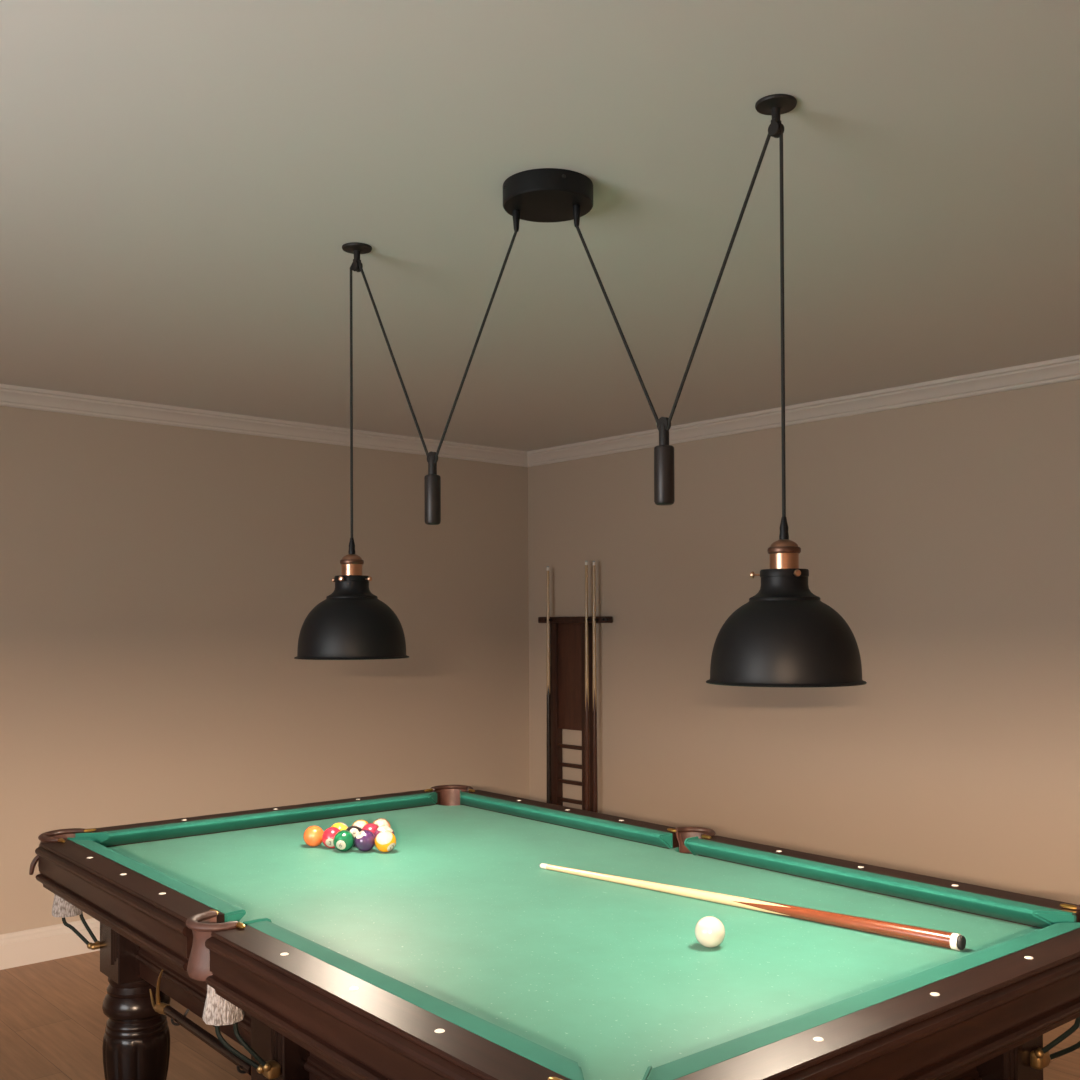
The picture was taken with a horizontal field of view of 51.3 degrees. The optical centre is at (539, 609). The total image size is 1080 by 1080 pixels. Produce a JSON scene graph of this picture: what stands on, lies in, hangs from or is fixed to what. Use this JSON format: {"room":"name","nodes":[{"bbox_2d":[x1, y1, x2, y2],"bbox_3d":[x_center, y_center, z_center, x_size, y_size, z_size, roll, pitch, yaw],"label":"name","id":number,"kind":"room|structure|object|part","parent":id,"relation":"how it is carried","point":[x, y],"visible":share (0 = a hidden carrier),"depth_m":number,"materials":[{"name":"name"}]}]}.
{"room":"games hall","nodes":[
{"label":"games hall","id":0,"kind":"room"},
{"bbox_2d":[0,406,528,934],"bbox_3d":[-2.183,0.273,4.641,5.800,2.362,0.101,0,-1,-42],"label":"wall","id":1,"kind":"structure","parent":0,"point":[159,584],"depth_m":5.22,"materials":[{"name":"beige paint"}]},
{"bbox_2d":[0,918,99,969],"bbox_3d":[-2.137,1.385,4.585,5.600,0.137,0.022,0,-1,-42],"label":"baseboard","id":2,"kind":"structure","parent":1,"relation":"attached to","point":[36,945],"depth_m":4.65,"materials":[{"name":"beige paint"}]},
{"bbox_2d":[0,384,527,466],"bbox_3d":[-2.135,-0.870,4.594,5.600,0.078,0.060,0,-1,-42],"label":"trim","id":3,"kind":"structure","parent":1,"relation":"attached to","point":[10,395],"depth_m":5.23,"materials":[{"name":"beige paint"}]},
{"bbox_2d":[0,0,1079,451],"bbox_3d":[-0.053,-0.992,2.271,5.800,0.100,6.500,0,-1,-42],"label":"ceiling","id":4,"kind":"structure","parent":0,"point":[184,184],"depth_m":2.57,"materials":[{"name":"white paint"}]},
{"bbox_2d":[294,94,866,686],"bbox_3d":[-0.016,-0.399,2.491,1.520,1.082,0.292,-1,-1,40],"label":"pendant lamp","id":5,"kind":"object","parent":4,"relation":"hanging from","point":[784,636],"visible":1,"depth_m":2.23,"materials":[{"name":"black metal"}]},
{"bbox_3d":[-0.482,0.018,2.884,0.292,0.210,0.292,0,-1,-39],"label":"lamp shade","id":6,"kind":"part","parent":5,"relation":"part of","materials":[{"name":"black metal"}]},
{"bbox_2d":[340,538,363,574],"bbox_3d":[-0.482,-0.083,2.885,0.061,0.203,0.061,0,-1,-39],"label":"socket","id":7,"kind":"object","parent":5,"relation":"attached to","point":[351,564],"depth_m":2.86,"materials":[{"name":"brown metal"}]},
{"bbox_3d":[-0.263,-0.526,2.707,0.581,0.754,0.023,-1,-1,41],"label":"cord","id":8,"kind":"part","parent":5,"relation":"part of","materials":[{"name":"black fabric"}]},
{"bbox_3d":[0.260,-0.521,2.283,0.027,0.779,0.543,0,-1,-44],"label":"cord","id":9,"kind":"part","parent":5,"relation":"part of","materials":[{"name":"black fabric"}]},
{"bbox_2d":[767,517,800,568],"bbox_3d":[0.454,-0.071,2.091,0.061,0.203,0.061,0,-1,-39],"label":"socket","id":10,"kind":"object","parent":5,"relation":"attached to","point":[784,552],"depth_m":2.07,"materials":[{"name":"brown metal"}]},
{"bbox_3d":[0.455,0.031,2.090,0.292,0.210,0.292,0,-1,-39],"label":"lamp shade","id":11,"kind":"part","parent":5,"relation":"part of","materials":[{"name":"black metal"}]},
{"bbox_2d":[0,950,1079,1079],"bbox_3d":[-0.041,1.470,2.246,5.800,0.100,6.500,0,-1,-42],"label":"floor","id":12,"kind":"structure","parent":0,"point":[53,1020],"depth_m":3.81,"materials":[{"name":"laminate"}]},
{"bbox_2d":[29,785,1079,1079],"bbox_3d":[-0.101,1.002,2.551,1.444,0.842,2.314,0,-1,-39],"label":"table","id":13,"kind":"object","parent":12,"relation":"on","point":[449,952],"visible":0.96,"depth_m":2.14,"materials":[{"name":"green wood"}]},
{"bbox_3d":[-1.225,0.844,2.972,0.084,0.093,0.011,0,-1,6],"label":"ball rail","id":14,"kind":"part","parent":13,"relation":"part of","materials":[{"name":"black rubber"}]},
{"bbox_3d":[-1.198,0.832,2.983,0.064,0.110,0.012,0,-1,13],"label":"ball rail","id":15,"kind":"part","parent":13,"relation":"part of","materials":[{"name":"black rubber"}]},
{"bbox_3d":[-0.956,0.654,2.542,0.088,0.114,0.982,0,-1,-39],"label":"rail","id":16,"kind":"part","parent":13,"relation":"part of","materials":[{"name":"brown wood"}]},
{"bbox_3d":[-1.058,1.193,2.951,0.169,0.478,0.169,0,-1,-39],"label":"leg","id":17,"kind":"part","parent":13,"relation":"part of","materials":[{"name":"brown wood"}]},
{"bbox_2d":[67,838,245,921],"bbox_3d":[-0.908,0.617,2.584,0.051,0.050,0.994,0,-1,-39],"label":"cushion","id":18,"kind":"object","parent":13,"relation":"on","point":[226,912],"depth_m":2.47,"materials":[{"name":"green fabric"}]},
{"bbox_2d":[149,970,250,1075],"bbox_3d":[-0.786,0.906,2.536,0.040,0.134,0.603,0,-1,-39],"label":"rail","id":19,"kind":"object","parent":13,"relation":"hanging from","point":[202,1034],"visible":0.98,"depth_m":2.52,"materials":[{"name":"brown metal"}]},
{"bbox_3d":[-0.577,0.835,2.149,0.093,0.092,0.017,0,-1,7],"label":"ball rail","id":20,"kind":"part","parent":13,"relation":"part of","materials":[{"name":"black rubber"}]},
{"bbox_3d":[-0.548,0.825,2.127,0.068,0.089,0.017,0,-1,-2],"label":"ball rail","id":21,"kind":"part","parent":13,"relation":"part of","materials":[{"name":"black rubber"}]},
{"bbox_2d":[75,792,436,846],"bbox_3d":[-0.778,0.624,3.358,1.163,0.050,0.051,0,-1,-39],"label":"cushion","id":22,"kind":"object","parent":13,"relation":"on","point":[213,827],"depth_m":3.31,"materials":[{"name":"green fabric"}]},
{"bbox_3d":[-0.806,0.662,3.416,1.154,0.114,0.088,0,-1,-39],"label":"rail","id":23,"kind":"part","parent":13,"relation":"part of","materials":[{"name":"green fabric"}]},
{"bbox_2d":[303,826,323,846],"bbox_3d":[-0.614,0.614,3.051,0.057,0.057,0.057,0,-1,-18],"label":"ball","id":24,"kind":"object","parent":13,"relation":"on","point":[312,836],"visible":0.94,"depth_m":3.03,"materials":[{"name":"plastic"}]},
{"bbox_2d":[322,827,340,847],"bbox_3d":[-0.559,0.614,3.028,0.057,0.057,0.057,0,-1,-18],"label":"ball","id":25,"kind":"object","parent":13,"relation":"on","point":[329,833],"visible":0.66,"depth_m":3.01,"materials":[{"name":"plastic"}]},
{"bbox_2d":[331,822,347,829],"bbox_3d":[-0.553,0.615,3.098,0.057,0.057,0.057,0,-1,-13],"label":"ball","id":26,"kind":"object","parent":13,"relation":"on","point":[342,826],"visible":0.23,"depth_m":3.08,"materials":[{"name":"plastic"}]},
{"bbox_2d":[333,830,353,851],"bbox_3d":[-0.520,0.613,2.983,0.057,0.057,0.057,0,-1,-16],"label":"ball","id":27,"kind":"object","parent":13,"relation":"on","point":[343,840],"visible":1,"depth_m":2.96,"materials":[{"name":"plastic"}]},
{"bbox_2d":[346,826,361,846],"bbox_3d":[-0.505,0.614,3.044,0.057,0.057,0.057,0,-1,-17],"label":"ball","id":28,"kind":"object","parent":13,"relation":"on","point":[354,830],"visible":0.35,"depth_m":3.03,"materials":[{"name":"plastic"}]},
{"bbox_2d":[352,820,367,828],"bbox_3d":[-0.500,0.615,3.138,0.057,0.057,0.057,0,-1,-18],"label":"ball","id":29,"kind":"object","parent":13,"relation":"on","point":[360,823],"visible":0.24,"depth_m":3.12,"materials":[{"name":"plastic"}]},
{"bbox_2d":[354,830,374,851],"bbox_3d":[-0.464,0.613,2.981,0.057,0.057,0.057,0,-1,-16],"label":"ball","id":30,"kind":"object","parent":13,"relation":"on","point":[364,841],"visible":0.99,"depth_m":2.96,"materials":[{"name":"plastic"}]},
{"bbox_2d":[362,823,378,833],"bbox_3d":[-0.464,0.614,3.083,0.057,0.057,0.057,0,-1,-18],"label":"ball","id":31,"kind":"object","parent":13,"relation":"on","point":[372,827],"visible":0.23,"depth_m":3.07,"materials":[{"name":"plastic"}]},
{"bbox_2d":[373,818,390,826],"bbox_3d":[-0.447,0.615,3.158,0.057,0.057,0.057,0,-1,-17],"label":"ball","id":32,"kind":"object","parent":13,"relation":"on","point":[380,822],"visible":0.32,"depth_m":3.14,"materials":[{"name":"plastic"}]},
{"bbox_2d":[374,826,394,837],"bbox_3d":[-0.422,0.613,3.045,0.057,0.057,0.057,0,-1,-16],"label":"ball","id":33,"kind":"object","parent":13,"relation":"on","point":[381,828],"visible":0.34,"depth_m":3.03,"materials":[{"name":"plastic"}]},
{"bbox_2d":[375,831,395,851],"bbox_3d":[-0.408,0.613,2.971,0.057,0.057,0.057,0,-1,-18],"label":"ball","id":34,"kind":"object","parent":13,"relation":"on","point":[385,841],"visible":1,"depth_m":2.95,"materials":[{"name":"plastic"}]},
{"bbox_3d":[-0.275,0.643,1.710,0.088,0.114,0.956,0,-1,-39],"label":"rail","id":35,"kind":"part","parent":13,"relation":"part of","materials":[{"name":"brown wood"}]},
{"bbox_2d":[243,918,583,1079],"bbox_3d":[-0.232,0.605,1.757,0.054,0.050,0.964,0,-1,-39],"label":"cushion","id":36,"kind":"object","parent":13,"relation":"on","point":[546,1062],"depth_m":1.66,"materials":[{"name":"green fabric"}]},
{"bbox_2d":[460,790,672,848],"bbox_3d":[0.026,0.620,3.353,0.051,0.050,0.984,0,-1,-39],"label":"cushion","id":37,"kind":"object","parent":13,"relation":"on","point":[621,833],"depth_m":3.27,"materials":[{"name":"green fabric"}]},
{"bbox_3d":[0.073,0.658,3.396,0.088,0.114,0.962,0,-1,-39],"label":"rail","id":38,"kind":"part","parent":13,"relation":"part of","materials":[{"name":"green fabric"}]},
{"bbox_2d":[695,916,724,947],"bbox_3d":[0.317,0.600,2.095,0.056,0.057,0.057,0,-1,-16],"label":"cue ball","id":39,"kind":"object","parent":13,"relation":"on","point":[709,930],"visible":1,"depth_m":2.08,"materials":[{"name":"beige plastic"}]},
{"bbox_2d":[539,863,965,949],"bbox_3d":[0.389,0.620,2.416,1.052,0.030,0.030,-1,-1,42],"label":"stick","id":40,"kind":"object","parent":13,"relation":"on","point":[955,941],"visible":1,"depth_m":2.27,"materials":[{"name":"brown wood"}]},
{"bbox_2d":[642,922,1079,1079],"bbox_3d":[0.559,0.601,1.740,1.185,0.050,0.051,0,-1,-39],"label":"cushion","id":41,"kind":"object","parent":13,"relation":"on","point":[697,1065],"depth_m":1.63,"materials":[{"name":"green fabric"}]},
{"bbox_3d":[0.602,0.638,1.692,1.154,0.114,0.088,0,-1,-39],"label":"rail","id":42,"kind":"part","parent":13,"relation":"part of","materials":[{"name":"brown wood"}]},
{"bbox_2d":[684,836,1075,927],"bbox_3d":[0.701,0.609,2.528,0.054,0.050,0.988,0,-1,-39],"label":"cushion","id":43,"kind":"object","parent":13,"relation":"on","point":[991,910],"depth_m":2.46,"materials":[{"name":"green fabric"}]},
{"bbox_3d":[0.753,0.646,2.563,0.088,0.114,0.976,0,-1,-39],"label":"rail","id":44,"kind":"part","parent":13,"relation":"part of","materials":[{"name":"green fabric"}]},
{"bbox_3d":[0.975,0.786,2.094,0.104,0.082,0.019,0,-1,-15],"label":"ball rail","id":45,"kind":"part","parent":13,"relation":"part of","materials":[{"name":"black rubber"}]},
{"bbox_3d":[1.010,0.812,2.149,0.132,0.077,0.013,0,-1,-27],"label":"ball rail","id":46,"kind":"part","parent":13,"relation":"part of","materials":[{"name":"metal"}]},
{"bbox_2d":[528,379,1079,904],"bbox_3d":[2.109,0.247,4.124,0.101,2.362,6.400,0,-1,-42],"label":"wall","id":47,"kind":"structure","parent":0,"point":[945,535],"depth_m":4.85,"materials":[{"name":"beige paint"}]},
{"bbox_2d":[538,616,612,811],"bbox_3d":[0.185,0.642,6.109,0.107,1.210,0.572,0,-1,-42],"label":"cue rack","id":48,"kind":"object","parent":47,"relation":"attached to","point":[567,634],"visible":0.8,"depth_m":6.16,"materials":[{"name":"brown wood"}]},
{"bbox_2d":[547,566,551,803],"bbox_3d":[0.047,0.487,6.228,0.029,1.456,0.029,0,-1,-42],"label":"stick","id":49,"kind":"object","parent":48,"relation":"on","point":[548,600],"visible":0.7,"depth_m":6.22,"materials":[{"name":"brown wood"}]},
{"bbox_3d":[0.177,0.360,6.171,0.026,0.596,0.203,0,-1,-42],"label":"panel","id":50,"kind":"part","parent":48,"relation":"part of","materials":[{"name":"brown wood"}]},
{"bbox_2d":[585,561,589,810],"bbox_3d":[0.251,0.474,6.000,0.029,1.474,0.029,0,-1,-42],"label":"stick","id":51,"kind":"object","parent":48,"relation":"on","point":[587,749],"visible":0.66,"depth_m":5.99,"materials":[{"name":"brown wood"}]},
{"bbox_2d":[592,561,597,812],"bbox_3d":[0.289,0.476,5.957,0.029,1.470,0.029,0,-1,-42],"label":"stick","id":52,"kind":"object","parent":48,"relation":"on","point":[595,783],"visible":0.7,"depth_m":5.95,"materials":[{"name":"brown wood"}]},
{"bbox_2d":[527,355,1079,466],"bbox_3d":[2.011,-0.894,4.120,0.061,0.078,6.300,0,-1,-42],"label":"trim","id":53,"kind":"structure","parent":47,"relation":"attached to","point":[1064,369],"depth_m":4.90,"materials":[{"name":"beige paint"}]}
]}

